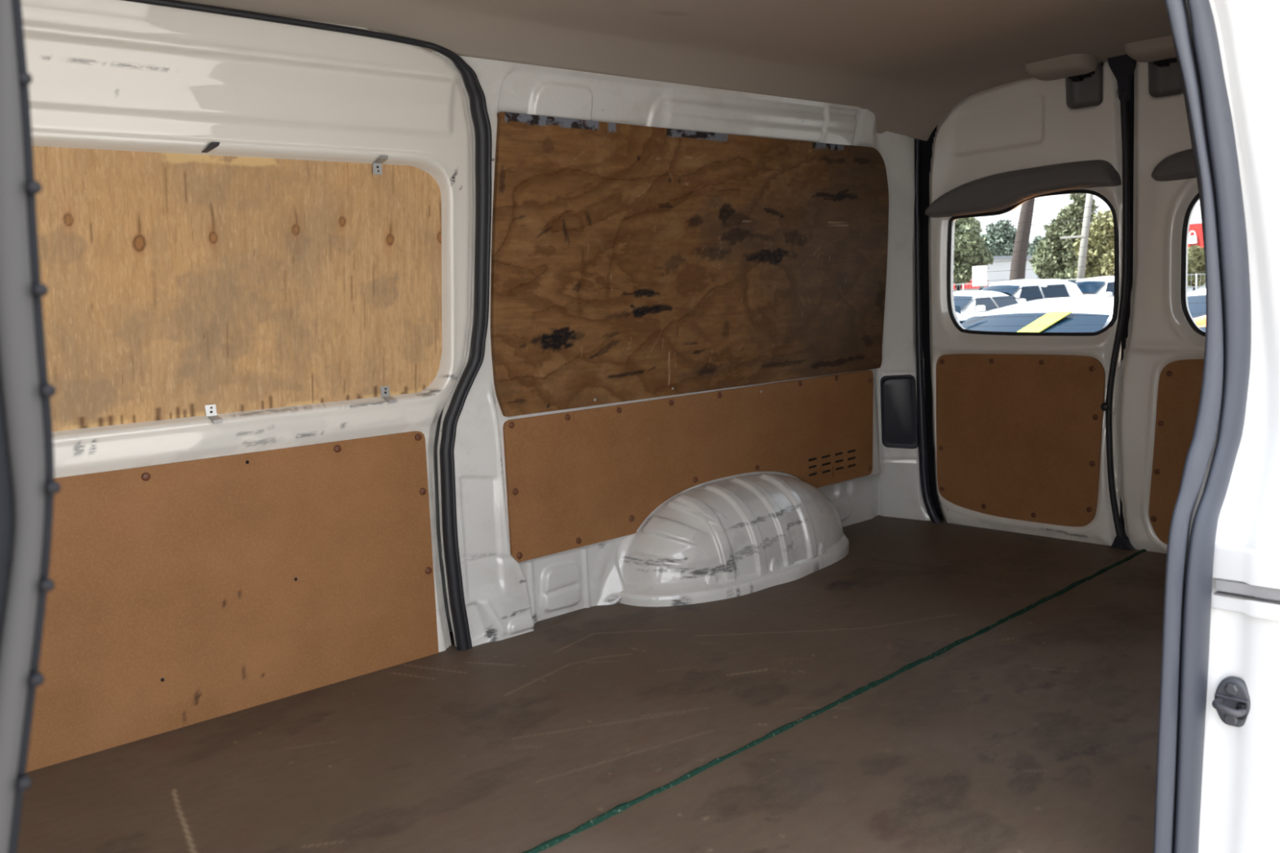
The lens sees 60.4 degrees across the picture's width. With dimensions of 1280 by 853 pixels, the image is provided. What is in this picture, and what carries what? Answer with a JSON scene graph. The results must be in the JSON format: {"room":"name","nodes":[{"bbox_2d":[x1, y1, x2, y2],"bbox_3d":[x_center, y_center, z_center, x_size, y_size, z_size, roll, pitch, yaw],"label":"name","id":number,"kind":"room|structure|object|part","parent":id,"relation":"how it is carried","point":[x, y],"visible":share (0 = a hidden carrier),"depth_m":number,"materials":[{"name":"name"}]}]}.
{"room":"cargo space","nodes":[
{"label":"cargo space","id":0,"kind":"room"},
{"bbox_2d":[17,515,1166,852],"bbox_3d":[-0.086,0.606,1.902,4.150,0.050,1.740,-9,9,-41],"label":"floor","id":1,"kind":"structure","parent":0,"point":[1037,731],"depth_m":2.00,"materials":[{"name":"brown wood"}]},
{"bbox_2d":[521,549,1146,852],"bbox_3d":[0.191,0.566,1.939,3.724,0.019,0.022,-9,10,-44],"label":"floor seam line","id":2,"kind":"object","parent":1,"relation":"on","point":[620,808],"visible":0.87,"depth_m":2.03,"materials":[{"name":"green"}]},
{"bbox_2d":[380,31,930,646],"bbox_3d":[-0.599,-0.031,2.366,4.150,1.750,0.310,-9,9,-41],"label":"wall","id":3,"kind":"structure","parent":0,"point":[504,597],"depth_m":2.76,"materials":[{"name":"white metal"}]},
{"bbox_2d":[21,0,472,773],"bbox_3d":[-1.227,-0.018,1.741,2.330,1.390,0.201,-9,9,-41],"label":"door","id":4,"kind":"structure","parent":3,"relation":"in","point":[201,570],"depth_m":2.15,"materials":[{"name":"white paint"}]},
{"bbox_2d":[201,142,220,152],"bbox_3d":[-0.801,-0.521,2.054,0.027,0.017,0.030,-9,9,-41],"label":"tab","id":5,"kind":"object","parent":4,"relation":"attached to","point":[212,145],"visible":1,"depth_m":2.05,"materials":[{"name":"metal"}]},
{"bbox_2d":[204,404,222,423],"bbox_3d":[-0.834,-0.024,2.154,0.021,0.035,0.034,-9,9,-41],"label":"tab","id":6,"kind":"object","parent":4,"relation":"attached to","point":[211,410],"visible":1,"depth_m":2.16,"materials":[{"name":"metal"}]},
{"bbox_3d":[-1.223,0.384,1.843,2.018,0.533,0.008,-9,9,-41],"label":"hardboard panel","id":7,"kind":"part","parent":4,"relation":"part of","materials":[{"name":"brown wood"}]},
{"bbox_3d":[-1.209,-0.211,1.788,2.062,0.498,0.075,-9,9,-41],"label":"plywood panel","id":8,"kind":"part","parent":4,"relation":"part of","materials":[{"name":"beige wood"}]},
{"bbox_2d":[372,155,387,174],"bbox_3d":[-0.540,-0.545,2.291,0.021,0.035,0.034,-9,9,-41],"label":"tab","id":9,"kind":"object","parent":4,"relation":"attached to","point":[377,165],"visible":1,"depth_m":2.30,"materials":[{"name":"metal"}]},
{"bbox_2d":[380,386,396,403],"bbox_3d":[-0.550,-0.070,2.407,0.021,0.035,0.034,-9,9,-41],"label":"tab","id":10,"kind":"object","parent":4,"relation":"attached to","point":[384,390],"visible":1,"depth_m":2.41,"materials":[{"name":"metal"}]},
{"bbox_2d":[123,0,492,650],"bbox_3d":[-1.150,-0.021,1.765,2.235,1.368,0.153,-9,9,-41],"label":"seal","id":11,"kind":"object","parent":3,"relation":"attached to","point":[480,117],"visible":1,"depth_m":2.47,"materials":[{"name":"black rubber"}]},
{"bbox_2d":[502,370,873,562],"bbox_3d":[0.223,0.073,3.120,1.459,0.353,0.016,-9,9,-41],"label":"panel","id":12,"kind":"object","parent":3,"relation":"attached to","point":[575,479],"visible":1,"depth_m":2.96,"materials":[{"name":"brown wood"}]},
{"bbox_2d":[490,111,888,417],"bbox_3d":[0.229,-0.446,3.023,1.530,0.692,0.106,-9,9,-41],"label":"plywood panel","id":13,"kind":"object","parent":3,"relation":"attached to","point":[629,262],"visible":1,"depth_m":2.88,"materials":[{"name":"brown wood"}]},
{"bbox_2d":[617,473,848,607],"bbox_3d":[0.329,0.281,3.091,0.889,0.280,0.249,-9,9,-41],"label":"wheel arch","id":14,"kind":"object","parent":3,"relation":"attached to","point":[737,536],"visible":1,"depth_m":2.95,"materials":[{"name":"white paint"}]},
{"bbox_2d":[880,374,918,448],"bbox_3d":[0.864,-0.048,3.667,0.121,0.249,0.036,-1,7,14],"label":"access cover","id":15,"kind":"object","parent":3,"relation":"attached to","point":[899,419],"visible":1,"depth_m":3.67,"materials":[{"name":"black plastic"}]},
{"bbox_2d":[914,137,942,523],"bbox_3d":[0.952,-0.306,3.594,0.028,1.344,0.118,-9,9,-41],"label":"seal","id":16,"kind":"object","parent":3,"relation":"attached to","point":[934,517],"visible":0.8,"depth_m":3.63,"materials":[{"name":"black rubber"}]},
{"bbox_2d":[177,0,1176,141],"bbox_3d":[-0.122,-0.761,1.721,4.170,0.212,1.800,-9,9,-41],"label":"ceiling","id":17,"kind":"structure","parent":0,"point":[908,63],"depth_m":2.60,"materials":[{"name":"white paint"}]},
{"bbox_2d":[919,61,1133,546],"bbox_3d":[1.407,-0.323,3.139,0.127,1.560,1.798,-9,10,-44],"label":"door","id":18,"kind":"structure","parent":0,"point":[1020,182],"depth_m":3.35,"materials":[{"name":"white paint"}]},
{"bbox_3d":[0.895,-0.393,3.704,0.013,1.490,0.270,-9,9,-41],"label":"frame","id":19,"kind":"part","parent":18,"relation":"part of","materials":[{"name":"plastic"}]},
{"bbox_3d":[1.169,0.035,3.426,0.006,0.519,0.564,-9,9,-41],"label":"hardboard panel","id":20,"kind":"part","parent":18,"relation":"part of","materials":[{"name":"brown wood"}]},
{"bbox_3d":[1.129,-0.714,3.316,0.052,0.123,0.624,-9,9,-41],"label":"window trim","id":21,"kind":"part","parent":18,"relation":"part of","materials":[{"name":"grey plastic"}]},
{"bbox_2d":[1100,53,1136,551],"bbox_3d":[1.367,-0.336,3.131,0.042,1.418,0.099,-9,9,-41],"label":"seal","id":22,"kind":"object","parent":18,"relation":"attached to","point":[1123,66],"visible":0.96,"depth_m":3.10,"materials":[{"name":"black rubber"}]},
{"bbox_3d":[1.402,-0.348,3.144,0.013,1.490,0.047,-9,9,-41],"label":"frame","id":23,"kind":"part","parent":18,"relation":"part of","materials":[{"name":"plastic"}]},
{"bbox_2d":[1114,57,1205,553],"bbox_3d":[1.609,-0.318,2.899,0.128,1.450,0.732,-9,9,-41],"label":"door","id":24,"kind":"structure","parent":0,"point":[1160,376],"depth_m":3.05,"materials":[{"name":"white paint"}]},
{"bbox_3d":[1.592,-0.673,2.805,0.052,0.122,0.571,-9,9,-41],"label":"window trim","id":25,"kind":"part","parent":24,"relation":"part of","materials":[{"name":"grey plastic"}]},
{"bbox_3d":[1.637,0.090,2.912,0.006,0.538,0.568,-9,9,-41],"label":"hardboard panel","id":26,"kind":"part","parent":24,"relation":"part of","materials":[{"name":"brown wood"}]},
{"bbox_2d":[1174,0,1279,852],"bbox_3d":[0.443,-0.001,1.219,4.170,1.590,0.369,-9,9,-41],"label":"wall","id":27,"kind":"structure","parent":0,"point":[1240,811],"depth_m":1.42,"materials":[{"name":"white metal"}]},
{"bbox_2d":[0,0,61,852],"bbox_3d":[-0.709,0.209,0.222,1.095,1.402,0.146,-9,9,-41],"label":"trim","id":28,"kind":"structure","parent":27,"relation":"attached to","point":[28,486],"depth_m":0.50,"materials":[{"name":"rubber"}]},
{"bbox_2d":[1153,0,1251,852],"bbox_3d":[0.639,0.043,1.339,0.497,1.421,0.031,-9,9,-41],"label":"seal","id":29,"kind":"object","parent":27,"relation":"attached to","point":[1187,606],"visible":1,"depth_m":1.40,"materials":[{"name":"grey rubber"}]},
{"bbox_2d":[1212,676,1250,727],"bbox_3d":[0.760,0.358,1.419,0.037,0.064,0.045,-9,9,-41],"label":"door latch","id":30,"kind":"object","parent":27,"relation":"in","point":[1232,701],"depth_m":1.42,"materials":[{"name":"grey metal"}]}
]}

